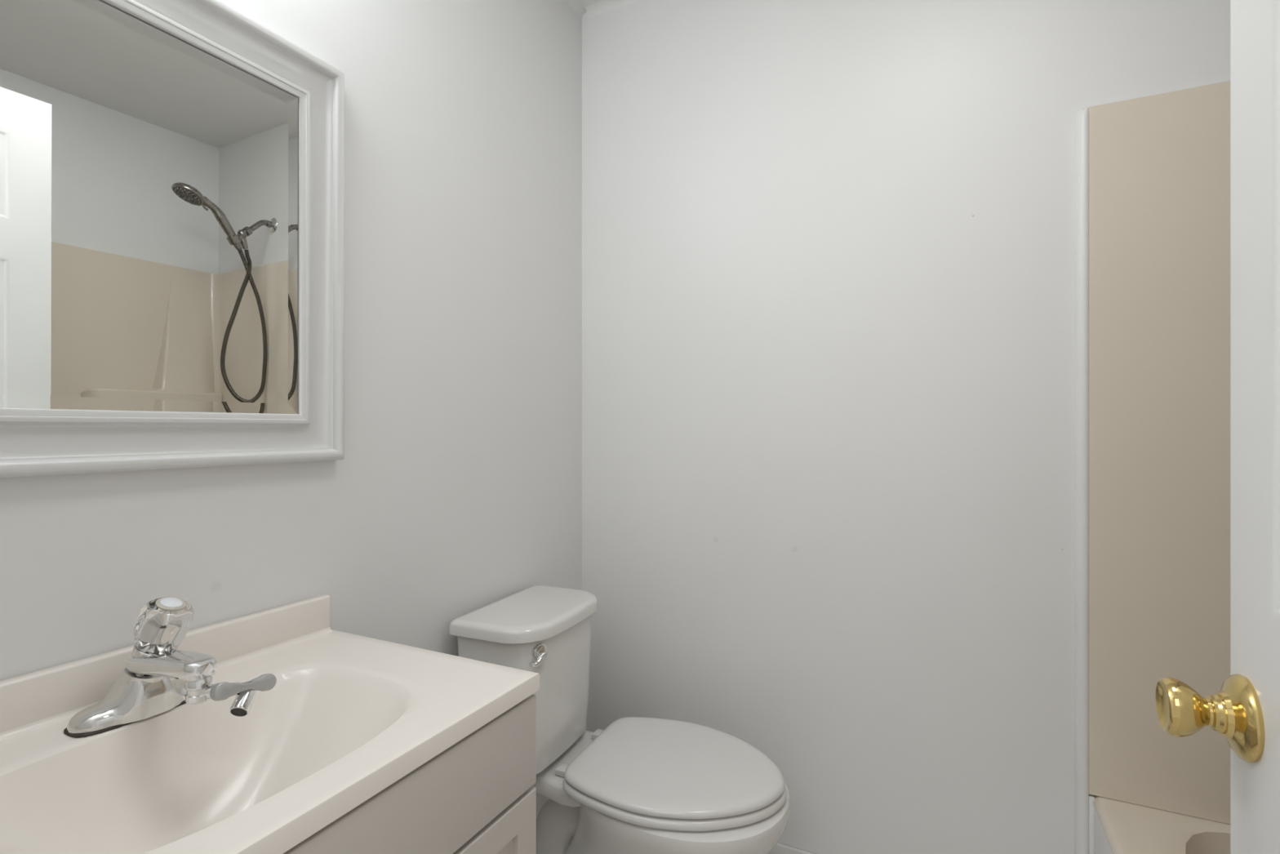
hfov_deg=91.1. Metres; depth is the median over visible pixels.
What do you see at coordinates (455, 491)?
wall
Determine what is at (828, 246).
wall
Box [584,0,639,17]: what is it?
trim
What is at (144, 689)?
faucet
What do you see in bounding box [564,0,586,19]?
trim
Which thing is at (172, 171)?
framed mirror
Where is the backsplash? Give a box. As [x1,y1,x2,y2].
[0,594,333,741]
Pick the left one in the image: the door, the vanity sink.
the vanity sink
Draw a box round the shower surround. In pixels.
[1074,80,1230,853]
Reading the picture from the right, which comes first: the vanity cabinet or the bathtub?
the bathtub
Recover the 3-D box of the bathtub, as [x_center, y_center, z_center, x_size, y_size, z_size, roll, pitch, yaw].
[0.963,0.972,0.469,0.787,0.387,1.556,0,0,26]
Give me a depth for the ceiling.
1.85 m
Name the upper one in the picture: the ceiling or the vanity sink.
the ceiling
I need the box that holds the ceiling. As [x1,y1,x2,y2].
[578,0,602,6]
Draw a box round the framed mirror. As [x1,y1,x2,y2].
[0,0,344,478]
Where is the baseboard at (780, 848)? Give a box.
[768,842,814,853]
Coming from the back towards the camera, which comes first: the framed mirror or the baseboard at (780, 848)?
the baseboard at (780, 848)
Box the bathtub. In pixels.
[1088,794,1230,853]
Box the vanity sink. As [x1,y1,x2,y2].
[0,594,539,853]
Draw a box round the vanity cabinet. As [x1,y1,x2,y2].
[283,693,536,853]
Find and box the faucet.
[63,596,276,737]
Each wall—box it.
[0,0,582,680]
[582,0,1230,853]
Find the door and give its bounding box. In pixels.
[1155,0,1279,853]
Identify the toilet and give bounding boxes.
[448,585,791,853]
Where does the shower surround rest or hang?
attached to the wall
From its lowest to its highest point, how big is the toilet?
0.749 m
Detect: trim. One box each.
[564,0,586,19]
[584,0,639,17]
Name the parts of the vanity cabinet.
cabinet door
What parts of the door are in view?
knob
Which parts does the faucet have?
acrylic knob, spout, diverter lever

